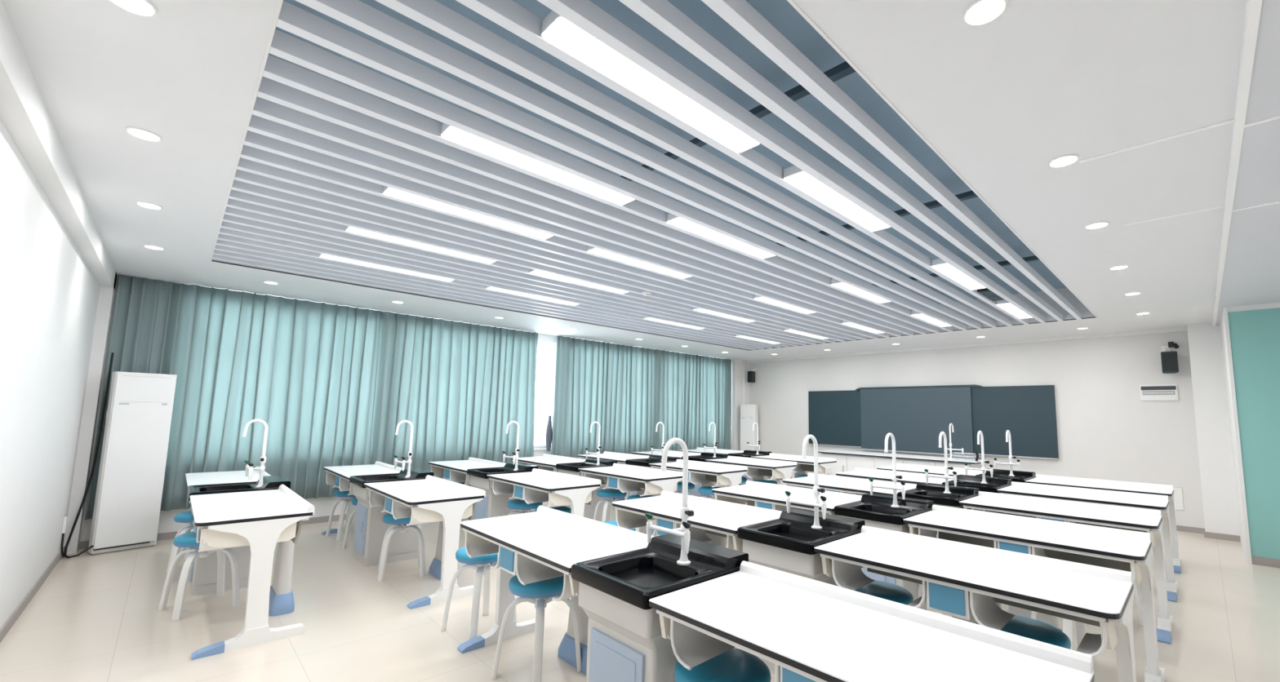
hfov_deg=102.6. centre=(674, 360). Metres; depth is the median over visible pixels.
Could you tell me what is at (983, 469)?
faucet
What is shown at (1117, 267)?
recessed light
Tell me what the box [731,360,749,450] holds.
column
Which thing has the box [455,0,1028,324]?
ceiling baffle
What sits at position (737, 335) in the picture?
lamp
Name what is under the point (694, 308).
lamp
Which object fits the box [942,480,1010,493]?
basin
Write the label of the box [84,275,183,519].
curtain
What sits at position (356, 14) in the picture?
ceiling baffle
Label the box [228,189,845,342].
ceiling slat
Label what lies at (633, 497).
stool
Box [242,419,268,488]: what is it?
faucet
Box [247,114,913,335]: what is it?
ceiling slat
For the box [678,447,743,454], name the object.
desk
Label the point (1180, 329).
trim
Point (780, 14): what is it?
ceiling
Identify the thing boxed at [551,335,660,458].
curtain
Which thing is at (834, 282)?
lamp
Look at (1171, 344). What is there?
security camera
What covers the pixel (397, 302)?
recessed light
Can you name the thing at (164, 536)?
baseboard
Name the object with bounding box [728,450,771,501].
sink
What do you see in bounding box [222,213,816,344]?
ceiling slat
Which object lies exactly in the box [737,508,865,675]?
sink
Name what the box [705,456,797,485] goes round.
desk
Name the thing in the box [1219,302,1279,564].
trim
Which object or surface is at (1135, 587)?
desk
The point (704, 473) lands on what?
desk
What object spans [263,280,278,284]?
recessed light
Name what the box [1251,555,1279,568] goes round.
baseboard
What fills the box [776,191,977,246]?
rail
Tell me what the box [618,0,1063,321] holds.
ceiling baffle
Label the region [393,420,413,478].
faucet
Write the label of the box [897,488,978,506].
basin
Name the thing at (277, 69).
ceiling slat
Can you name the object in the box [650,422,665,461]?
faucet
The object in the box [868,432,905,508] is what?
faucet
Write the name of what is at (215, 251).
ceiling slat
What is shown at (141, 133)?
recessed light
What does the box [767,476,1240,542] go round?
baseboard
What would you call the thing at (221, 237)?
ceiling slat
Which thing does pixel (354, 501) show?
stool
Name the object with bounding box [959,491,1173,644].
desk
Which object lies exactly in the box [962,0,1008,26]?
recessed light
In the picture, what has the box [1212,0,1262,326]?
trim
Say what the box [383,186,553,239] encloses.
lamp
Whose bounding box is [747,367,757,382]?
wall speaker
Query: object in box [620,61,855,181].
rail
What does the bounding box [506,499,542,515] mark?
stool
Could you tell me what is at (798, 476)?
stool
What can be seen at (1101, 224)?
recessed light
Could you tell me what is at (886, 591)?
stool
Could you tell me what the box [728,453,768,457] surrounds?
basin
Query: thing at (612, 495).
stool
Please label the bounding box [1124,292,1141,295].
recessed light
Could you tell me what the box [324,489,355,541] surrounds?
stool
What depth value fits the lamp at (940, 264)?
4.86 m
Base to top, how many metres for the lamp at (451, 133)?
0.055 m
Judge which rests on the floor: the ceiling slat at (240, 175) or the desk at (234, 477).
the desk at (234, 477)
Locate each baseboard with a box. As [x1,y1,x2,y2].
[0,546,64,643]
[78,514,346,550]
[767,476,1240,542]
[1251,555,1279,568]
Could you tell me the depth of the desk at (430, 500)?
4.12 m
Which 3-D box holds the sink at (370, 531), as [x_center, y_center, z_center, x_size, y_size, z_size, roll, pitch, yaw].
[-2.874,1.553,5.145,0.634,0.842,0.520,7,-9,-44]
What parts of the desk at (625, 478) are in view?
panel, drawer, leg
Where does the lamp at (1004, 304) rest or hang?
attached to the ceiling baffle at (509, 15)
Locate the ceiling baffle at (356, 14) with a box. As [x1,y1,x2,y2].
[295,0,996,327]
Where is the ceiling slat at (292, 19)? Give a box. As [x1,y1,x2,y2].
[275,0,981,328]
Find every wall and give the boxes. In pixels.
[0,118,100,629]
[80,275,660,542]
[749,331,1204,528]
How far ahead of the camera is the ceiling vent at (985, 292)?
5.66 m
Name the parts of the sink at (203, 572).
door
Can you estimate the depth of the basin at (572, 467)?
6.74 m
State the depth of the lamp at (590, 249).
4.67 m
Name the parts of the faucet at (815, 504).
handle, valve knob, handle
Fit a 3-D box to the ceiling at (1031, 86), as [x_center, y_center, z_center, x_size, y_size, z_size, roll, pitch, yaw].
[0.996,-0.931,5.988,11.240,0.488,9.670,7,-9,-44]
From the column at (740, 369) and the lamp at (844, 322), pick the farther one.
the column at (740, 369)
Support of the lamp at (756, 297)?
attached to the ceiling slat at (248, 153)
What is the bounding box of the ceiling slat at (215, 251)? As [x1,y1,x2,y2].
[213,249,764,349]
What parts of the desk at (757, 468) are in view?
leg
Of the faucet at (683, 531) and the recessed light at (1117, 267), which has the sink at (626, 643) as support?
the faucet at (683, 531)
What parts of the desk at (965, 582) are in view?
panel, drawer, leg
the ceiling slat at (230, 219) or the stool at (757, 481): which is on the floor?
the stool at (757, 481)
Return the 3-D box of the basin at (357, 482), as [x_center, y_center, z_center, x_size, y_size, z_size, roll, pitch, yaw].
[-2.878,1.283,5.165,0.608,0.213,0.520,7,-9,-44]
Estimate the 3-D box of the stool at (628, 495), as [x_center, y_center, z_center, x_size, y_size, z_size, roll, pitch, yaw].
[-0.730,2.051,7.942,0.374,0.534,0.374,-5,-9,45]
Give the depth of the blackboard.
9.42 m
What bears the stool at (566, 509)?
on the floor
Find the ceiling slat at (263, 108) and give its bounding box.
[252,96,926,334]
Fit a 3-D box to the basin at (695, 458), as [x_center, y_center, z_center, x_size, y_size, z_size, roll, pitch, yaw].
[0.503,1.702,8.451,0.608,0.213,0.520,7,-9,-44]
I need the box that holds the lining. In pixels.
[545,415,551,452]
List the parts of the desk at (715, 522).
leg, panel, drawer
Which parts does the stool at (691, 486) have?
seat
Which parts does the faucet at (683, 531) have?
handle, handle, valve knob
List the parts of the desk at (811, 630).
drawer, panel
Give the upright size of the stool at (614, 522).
0.534 m
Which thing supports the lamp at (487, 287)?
attached to the ceiling slat at (221, 237)
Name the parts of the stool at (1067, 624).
leg, leg, leg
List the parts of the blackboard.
rail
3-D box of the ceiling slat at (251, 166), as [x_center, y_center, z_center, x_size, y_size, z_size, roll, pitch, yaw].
[0.465,-0.781,5.876,8.388,0.078,0.052,7,-9,-44]
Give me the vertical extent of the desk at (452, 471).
0.820 m
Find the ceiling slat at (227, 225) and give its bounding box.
[220,221,806,345]
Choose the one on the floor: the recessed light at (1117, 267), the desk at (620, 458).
the desk at (620, 458)
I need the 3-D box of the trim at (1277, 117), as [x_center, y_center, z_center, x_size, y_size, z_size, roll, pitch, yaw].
[2.663,-1.079,2.175,0.024,0.046,1.490,7,-9,-44]
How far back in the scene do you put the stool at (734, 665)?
1.91 m
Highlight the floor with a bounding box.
[0,483,1279,681]
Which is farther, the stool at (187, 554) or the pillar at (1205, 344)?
the pillar at (1205, 344)
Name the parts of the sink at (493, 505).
door panel, door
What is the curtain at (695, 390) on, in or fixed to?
hanging from the ceiling at (1031, 86)
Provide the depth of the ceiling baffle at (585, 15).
2.39 m
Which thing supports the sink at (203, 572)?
on the floor
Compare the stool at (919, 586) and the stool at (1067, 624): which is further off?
the stool at (919, 586)
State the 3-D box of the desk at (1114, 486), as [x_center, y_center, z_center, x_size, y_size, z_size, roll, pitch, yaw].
[4.775,1.780,5.756,0.609,0.820,1.261,7,-9,-44]
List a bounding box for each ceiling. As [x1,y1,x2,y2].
[1,0,1279,360]
[268,0,1066,308]
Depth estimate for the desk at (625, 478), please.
5.96 m
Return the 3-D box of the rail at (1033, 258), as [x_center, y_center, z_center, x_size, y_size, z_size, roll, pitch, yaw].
[1.906,-0.953,7.151,0.050,0.160,5.650,7,-9,-44]
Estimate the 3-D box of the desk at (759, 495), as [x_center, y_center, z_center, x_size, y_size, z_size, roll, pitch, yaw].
[0.979,1.579,4.575,0.609,0.820,1.286,7,-9,-44]
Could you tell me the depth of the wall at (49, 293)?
3.29 m
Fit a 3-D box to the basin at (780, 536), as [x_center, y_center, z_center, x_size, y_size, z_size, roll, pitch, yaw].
[0.770,1.137,3.135,0.608,0.213,0.520,7,-9,-44]
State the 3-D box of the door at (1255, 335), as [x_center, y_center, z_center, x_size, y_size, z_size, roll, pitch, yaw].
[7.059,0.821,5.865,1.460,2.670,0.850,7,-9,-44]
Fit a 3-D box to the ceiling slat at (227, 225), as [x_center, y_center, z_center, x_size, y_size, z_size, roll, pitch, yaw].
[-0.499,-0.695,6.857,8.388,0.078,0.052,7,-9,-44]
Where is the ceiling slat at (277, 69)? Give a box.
[262,53,952,332]
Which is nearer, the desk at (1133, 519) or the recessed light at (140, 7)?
the recessed light at (140, 7)
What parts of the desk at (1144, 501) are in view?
leg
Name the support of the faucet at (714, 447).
on the sink at (703, 457)
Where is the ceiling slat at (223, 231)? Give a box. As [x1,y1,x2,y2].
[219,227,797,346]
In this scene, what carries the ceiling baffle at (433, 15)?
attached to the ceiling at (1031, 86)
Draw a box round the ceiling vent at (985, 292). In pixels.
[977,288,1004,301]
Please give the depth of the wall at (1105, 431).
8.11 m
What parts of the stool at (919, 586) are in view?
leg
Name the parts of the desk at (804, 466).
leg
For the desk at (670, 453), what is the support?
on the floor
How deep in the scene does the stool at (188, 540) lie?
3.72 m
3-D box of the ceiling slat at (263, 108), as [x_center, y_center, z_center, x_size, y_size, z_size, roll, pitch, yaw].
[1.017,-0.831,5.315,8.388,0.078,0.052,7,-9,-44]
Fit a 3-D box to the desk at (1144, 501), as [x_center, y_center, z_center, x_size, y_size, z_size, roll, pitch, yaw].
[3.930,1.676,4.935,0.609,0.820,1.261,7,-9,-44]
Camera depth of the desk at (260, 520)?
3.27 m
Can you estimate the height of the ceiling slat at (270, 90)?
0.078 m
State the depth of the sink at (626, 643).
2.18 m
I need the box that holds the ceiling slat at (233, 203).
[226,198,835,342]
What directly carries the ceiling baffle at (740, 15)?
attached to the ceiling at (1031, 86)
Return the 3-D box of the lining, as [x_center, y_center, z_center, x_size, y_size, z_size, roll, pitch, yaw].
[-2.194,1.279,8.931,0.126,0.620,0.060,7,-9,-44]
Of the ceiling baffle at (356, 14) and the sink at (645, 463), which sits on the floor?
the sink at (645, 463)
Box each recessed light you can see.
[109,0,157,17]
[124,126,162,142]
[135,200,162,209]
[143,244,164,249]
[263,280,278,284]
[391,301,403,303]
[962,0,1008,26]
[1048,154,1079,167]
[1084,221,1109,229]
[1109,265,1128,270]
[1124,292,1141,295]
[1135,311,1150,315]
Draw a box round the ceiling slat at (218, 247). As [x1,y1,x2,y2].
[214,244,772,348]
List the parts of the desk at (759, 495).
panel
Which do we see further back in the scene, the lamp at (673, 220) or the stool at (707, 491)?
the stool at (707, 491)
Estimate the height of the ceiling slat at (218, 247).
0.078 m
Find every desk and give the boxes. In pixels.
[182,466,270,551]
[189,484,315,660]
[321,461,402,535]
[363,475,485,609]
[428,457,506,485]
[457,506,653,675]
[486,468,601,517]
[511,453,586,506]
[577,451,648,501]
[577,463,682,537]
[612,490,782,552]
[632,450,701,492]
[648,459,747,498]
[648,560,1094,681]
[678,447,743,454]
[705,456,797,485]
[711,480,862,516]
[751,453,836,478]
[782,473,916,496]
[813,525,1136,681]
[835,467,953,484]
[876,463,986,476]
[902,505,1164,681]
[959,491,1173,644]
[997,481,1177,602]
[1025,475,1181,573]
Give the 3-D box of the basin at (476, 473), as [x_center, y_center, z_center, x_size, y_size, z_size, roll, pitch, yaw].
[-2.033,1.388,5.987,0.608,0.213,0.520,7,-9,-44]
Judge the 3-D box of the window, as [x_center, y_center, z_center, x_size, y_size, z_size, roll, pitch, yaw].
[-3.085,0.529,8.294,2.730,1.900,0.155,7,-9,-44]
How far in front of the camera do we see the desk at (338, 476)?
5.89 m
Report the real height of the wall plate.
0.313 m
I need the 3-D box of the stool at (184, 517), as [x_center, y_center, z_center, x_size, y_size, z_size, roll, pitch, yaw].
[-4.225,1.618,4.545,0.373,0.534,0.373,7,-8,-44]
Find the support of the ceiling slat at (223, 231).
attached to the ceiling at (1031, 86)
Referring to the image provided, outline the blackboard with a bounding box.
[808,385,1059,460]
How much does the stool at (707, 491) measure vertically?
0.534 m
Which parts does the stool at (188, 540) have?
leg, seat, leg, leg, leg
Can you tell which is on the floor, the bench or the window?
the bench
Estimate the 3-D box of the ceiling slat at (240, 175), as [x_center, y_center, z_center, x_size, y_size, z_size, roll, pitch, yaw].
[0.328,-0.769,6.016,8.388,0.078,0.052,7,-9,-44]
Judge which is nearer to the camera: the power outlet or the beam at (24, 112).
the beam at (24, 112)
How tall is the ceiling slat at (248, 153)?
0.078 m
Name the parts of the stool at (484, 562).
leg, seat, leg, leg, leg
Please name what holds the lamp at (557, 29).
attached to the ceiling baffle at (509, 15)
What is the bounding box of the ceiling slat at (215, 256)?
[212,254,756,350]
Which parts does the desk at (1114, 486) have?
leg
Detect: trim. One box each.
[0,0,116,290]
[63,272,116,554]
[209,0,1097,351]
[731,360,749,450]
[747,327,1187,363]
[1079,115,1279,163]
[1123,200,1279,226]
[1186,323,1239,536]
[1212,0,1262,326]
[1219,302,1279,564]
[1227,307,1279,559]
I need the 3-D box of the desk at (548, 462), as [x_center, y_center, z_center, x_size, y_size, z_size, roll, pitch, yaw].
[-1.826,1.830,7.429,0.609,0.820,1.306,7,-9,-44]
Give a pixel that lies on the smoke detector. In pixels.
(644, 293)
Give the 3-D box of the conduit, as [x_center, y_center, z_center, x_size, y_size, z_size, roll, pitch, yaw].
[-5.792,1.684,4.859,0.024,0.395,0.118,5,-7,-34]
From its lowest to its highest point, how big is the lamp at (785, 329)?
0.055 m
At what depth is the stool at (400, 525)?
4.55 m
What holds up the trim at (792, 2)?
attached to the ceiling at (1031, 86)
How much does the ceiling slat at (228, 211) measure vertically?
0.078 m
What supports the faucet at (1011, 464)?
on the sink at (1020, 477)
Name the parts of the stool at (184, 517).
seat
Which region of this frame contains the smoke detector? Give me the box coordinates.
[641,291,650,296]
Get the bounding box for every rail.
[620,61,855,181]
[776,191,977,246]
[871,255,1039,287]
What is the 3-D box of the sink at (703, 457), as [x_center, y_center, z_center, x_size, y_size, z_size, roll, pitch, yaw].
[0.507,1.972,8.431,0.634,0.842,0.520,7,-9,-44]
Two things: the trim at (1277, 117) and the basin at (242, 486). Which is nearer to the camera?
the trim at (1277, 117)
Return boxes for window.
[533,342,555,450]
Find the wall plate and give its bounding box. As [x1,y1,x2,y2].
[1173,487,1183,511]
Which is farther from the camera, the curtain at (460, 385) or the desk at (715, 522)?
the curtain at (460, 385)
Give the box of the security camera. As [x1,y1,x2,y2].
[1168,342,1178,349]
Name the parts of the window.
sill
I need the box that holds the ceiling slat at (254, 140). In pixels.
[243,130,901,336]
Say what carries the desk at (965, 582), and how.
on the floor
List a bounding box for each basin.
[186,481,278,501]
[349,473,425,488]
[466,466,532,479]
[555,462,613,472]
[570,547,740,609]
[625,458,675,466]
[681,455,727,462]
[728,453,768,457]
[737,518,861,555]
[834,500,932,525]
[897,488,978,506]
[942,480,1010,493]
[975,473,1035,483]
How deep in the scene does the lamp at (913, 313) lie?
7.04 m
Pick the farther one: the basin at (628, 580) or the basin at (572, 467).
the basin at (572, 467)
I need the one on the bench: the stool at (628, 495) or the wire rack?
the wire rack
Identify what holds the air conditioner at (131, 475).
on the floor
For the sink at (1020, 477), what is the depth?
6.46 m
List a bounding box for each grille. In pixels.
[747,372,751,381]
[1162,353,1177,370]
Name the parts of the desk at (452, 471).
panel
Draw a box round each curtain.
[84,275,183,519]
[160,283,381,511]
[368,311,537,479]
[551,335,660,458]
[658,350,731,451]
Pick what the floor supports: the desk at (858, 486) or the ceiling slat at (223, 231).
the desk at (858, 486)
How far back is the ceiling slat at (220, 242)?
5.66 m
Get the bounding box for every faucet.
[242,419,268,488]
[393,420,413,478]
[502,421,519,471]
[585,421,601,465]
[644,437,693,565]
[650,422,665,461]
[703,422,717,457]
[746,422,759,454]
[784,435,826,529]
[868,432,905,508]
[924,431,956,493]
[946,423,964,459]
[964,431,993,484]
[993,430,1020,476]
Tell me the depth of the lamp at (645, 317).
7.74 m
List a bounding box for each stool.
[158,531,239,621]
[165,511,193,582]
[183,528,193,560]
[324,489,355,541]
[342,497,357,549]
[377,513,425,582]
[440,546,517,639]
[491,575,581,681]
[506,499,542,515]
[533,506,571,514]
[593,488,626,522]
[603,520,635,531]
[611,492,630,510]
[626,494,654,500]
[674,648,771,681]
[676,482,694,496]
[697,486,721,499]
[723,477,746,488]
[753,480,777,484]
[769,479,782,485]
[796,475,807,478]
[855,581,913,605]
[917,584,943,615]
[975,615,1071,649]
[1031,611,1085,650]
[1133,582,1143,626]
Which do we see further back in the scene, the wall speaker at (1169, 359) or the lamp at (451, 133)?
the wall speaker at (1169, 359)
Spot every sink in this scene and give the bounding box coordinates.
[186,475,290,596]
[349,468,434,567]
[466,462,537,519]
[555,458,617,522]
[570,533,748,681]
[625,455,679,496]
[681,452,729,497]
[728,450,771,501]
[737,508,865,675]
[834,493,933,610]
[897,482,979,538]
[942,475,1011,511]
[975,469,1035,483]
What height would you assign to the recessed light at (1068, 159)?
0.008 m
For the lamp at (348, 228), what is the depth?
4.29 m
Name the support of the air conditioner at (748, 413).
on the floor
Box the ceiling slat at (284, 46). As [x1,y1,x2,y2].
[268,29,967,330]
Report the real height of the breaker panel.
0.235 m
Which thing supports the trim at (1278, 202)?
attached to the ceiling at (1031, 86)
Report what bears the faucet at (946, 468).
on the sink at (930, 491)
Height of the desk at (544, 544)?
0.820 m
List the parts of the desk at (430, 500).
panel, drawer, leg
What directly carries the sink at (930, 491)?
on the floor
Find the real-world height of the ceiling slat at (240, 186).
0.078 m
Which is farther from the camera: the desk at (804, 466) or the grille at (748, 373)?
the grille at (748, 373)
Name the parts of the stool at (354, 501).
seat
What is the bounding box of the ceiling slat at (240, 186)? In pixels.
[231,179,856,341]
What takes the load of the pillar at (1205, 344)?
attached to the wall at (1105, 431)
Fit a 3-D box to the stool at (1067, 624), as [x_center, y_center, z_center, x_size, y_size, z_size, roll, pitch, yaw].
[2.454,1.600,3.149,0.373,0.534,0.374,1,-6,1]
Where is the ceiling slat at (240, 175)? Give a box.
[234,168,866,339]
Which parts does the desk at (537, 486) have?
panel, drawer, leg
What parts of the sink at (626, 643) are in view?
door panel, door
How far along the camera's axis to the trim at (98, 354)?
5.18 m
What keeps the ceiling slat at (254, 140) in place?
attached to the ceiling at (1031, 86)
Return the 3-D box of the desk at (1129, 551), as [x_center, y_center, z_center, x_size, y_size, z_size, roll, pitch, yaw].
[2.240,1.466,3.292,0.609,0.820,1.261,7,-9,-44]
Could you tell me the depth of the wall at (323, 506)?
5.66 m
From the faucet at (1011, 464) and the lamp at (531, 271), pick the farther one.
the faucet at (1011, 464)
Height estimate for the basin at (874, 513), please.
0.213 m
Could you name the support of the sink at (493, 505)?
on the floor
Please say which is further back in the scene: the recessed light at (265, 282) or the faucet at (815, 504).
the recessed light at (265, 282)
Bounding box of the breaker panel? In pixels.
[1139,383,1178,400]
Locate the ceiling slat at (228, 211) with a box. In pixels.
[224,206,825,343]
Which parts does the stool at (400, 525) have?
leg, leg, seat, leg, leg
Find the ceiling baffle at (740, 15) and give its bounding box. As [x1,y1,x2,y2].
[701,0,1081,319]
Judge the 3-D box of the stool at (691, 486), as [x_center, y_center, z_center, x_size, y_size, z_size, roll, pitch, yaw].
[0.092,1.975,7.077,0.373,0.534,0.373,6,-8,-37]
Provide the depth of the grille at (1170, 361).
7.18 m
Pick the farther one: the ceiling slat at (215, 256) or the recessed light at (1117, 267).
the ceiling slat at (215, 256)
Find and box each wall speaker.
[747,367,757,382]
[1160,346,1178,373]
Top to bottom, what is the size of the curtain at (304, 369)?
2.512 m
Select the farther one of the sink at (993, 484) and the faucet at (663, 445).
the faucet at (663, 445)
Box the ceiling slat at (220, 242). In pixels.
[216,239,780,347]
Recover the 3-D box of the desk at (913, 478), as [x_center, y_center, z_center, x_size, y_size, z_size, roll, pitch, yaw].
[2.669,1.788,6.218,0.609,0.820,1.286,7,-9,-44]
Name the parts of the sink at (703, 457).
door panel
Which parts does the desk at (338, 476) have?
panel, leg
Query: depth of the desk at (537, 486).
5.09 m
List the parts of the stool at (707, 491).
seat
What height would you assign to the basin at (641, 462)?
0.213 m
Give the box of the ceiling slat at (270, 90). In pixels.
[257,75,939,333]
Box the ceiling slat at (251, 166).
[236,157,877,338]
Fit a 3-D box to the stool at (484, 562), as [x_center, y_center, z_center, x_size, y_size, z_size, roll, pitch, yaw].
[-1.325,1.565,3.517,0.374,0.534,0.374,-3,-7,34]
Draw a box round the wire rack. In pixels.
[951,451,978,462]
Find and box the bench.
[817,449,989,475]
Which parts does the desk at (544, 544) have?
leg, panel, drawer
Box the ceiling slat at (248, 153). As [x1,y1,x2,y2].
[240,144,888,337]
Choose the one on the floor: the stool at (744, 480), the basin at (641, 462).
the stool at (744, 480)
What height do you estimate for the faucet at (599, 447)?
0.580 m
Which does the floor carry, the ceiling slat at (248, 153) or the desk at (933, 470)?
the desk at (933, 470)
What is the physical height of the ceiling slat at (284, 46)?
0.078 m
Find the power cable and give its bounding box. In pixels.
[63,352,114,558]
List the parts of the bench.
door, door, door, door, door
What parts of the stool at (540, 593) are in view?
leg, seat, leg, leg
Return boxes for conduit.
[60,516,67,558]
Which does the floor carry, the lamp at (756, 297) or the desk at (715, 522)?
the desk at (715, 522)
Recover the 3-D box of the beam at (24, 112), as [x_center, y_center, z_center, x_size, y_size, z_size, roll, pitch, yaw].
[-2.814,-1.121,2.190,0.090,0.170,9.170,7,-9,-44]
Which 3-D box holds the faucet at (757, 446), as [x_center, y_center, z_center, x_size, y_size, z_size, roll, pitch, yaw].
[1.432,1.425,9.313,0.242,0.580,0.187,0,-6,9]
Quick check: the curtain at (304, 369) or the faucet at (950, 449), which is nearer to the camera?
the curtain at (304, 369)
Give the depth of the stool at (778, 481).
8.71 m
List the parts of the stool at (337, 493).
leg, seat, leg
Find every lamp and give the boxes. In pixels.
[320,253,453,281]
[346,226,496,263]
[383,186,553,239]
[440,123,635,204]
[486,286,578,305]
[529,268,628,293]
[541,9,759,152]
[586,245,692,278]
[644,316,704,329]
[666,213,774,258]
[693,306,754,322]
[736,334,779,343]
[754,294,814,313]
[783,165,890,231]
[784,328,827,339]
[831,279,890,303]
[841,320,884,333]
[911,311,951,327]
[931,258,986,289]
[996,300,1031,319]
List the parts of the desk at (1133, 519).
panel, leg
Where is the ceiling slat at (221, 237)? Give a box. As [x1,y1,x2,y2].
[217,233,789,346]
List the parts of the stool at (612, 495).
leg, leg, seat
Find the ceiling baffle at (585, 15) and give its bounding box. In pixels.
[537,0,1045,323]
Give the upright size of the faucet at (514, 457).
0.580 m
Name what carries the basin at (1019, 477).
in the sink at (1020, 477)
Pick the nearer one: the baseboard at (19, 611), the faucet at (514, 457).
the baseboard at (19, 611)
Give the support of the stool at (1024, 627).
on the floor
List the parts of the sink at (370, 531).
door panel, door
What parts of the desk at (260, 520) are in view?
leg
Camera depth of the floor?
3.51 m
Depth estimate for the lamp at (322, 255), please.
5.00 m
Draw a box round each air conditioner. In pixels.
[88,371,177,555]
[740,404,758,451]
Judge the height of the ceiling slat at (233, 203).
0.078 m
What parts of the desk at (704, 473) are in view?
leg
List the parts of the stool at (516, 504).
leg, seat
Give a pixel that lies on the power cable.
(112, 353)
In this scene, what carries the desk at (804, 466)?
on the floor
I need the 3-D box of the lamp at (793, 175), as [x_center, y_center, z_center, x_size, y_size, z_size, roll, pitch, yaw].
[1.092,-1.035,3.331,1.170,0.055,0.141,7,-9,-44]
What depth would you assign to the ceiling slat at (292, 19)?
2.52 m
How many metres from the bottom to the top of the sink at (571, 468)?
0.842 m
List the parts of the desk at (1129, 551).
panel, drawer, leg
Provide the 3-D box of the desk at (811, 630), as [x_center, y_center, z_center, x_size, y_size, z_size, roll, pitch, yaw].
[0.550,1.256,1.649,0.609,0.820,1.261,7,-9,-44]
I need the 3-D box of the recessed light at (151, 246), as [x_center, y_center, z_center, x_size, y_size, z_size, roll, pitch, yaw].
[-4.569,-0.990,4.490,0.132,0.008,0.132,7,-9,-44]
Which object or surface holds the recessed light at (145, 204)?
in the ceiling at (1031, 86)
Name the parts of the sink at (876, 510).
door panel, door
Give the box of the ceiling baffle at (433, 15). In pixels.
[375,0,1012,326]
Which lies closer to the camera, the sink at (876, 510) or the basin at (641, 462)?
the sink at (876, 510)
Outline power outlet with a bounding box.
[825,467,831,474]
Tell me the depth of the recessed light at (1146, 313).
6.38 m
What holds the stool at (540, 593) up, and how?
on the floor

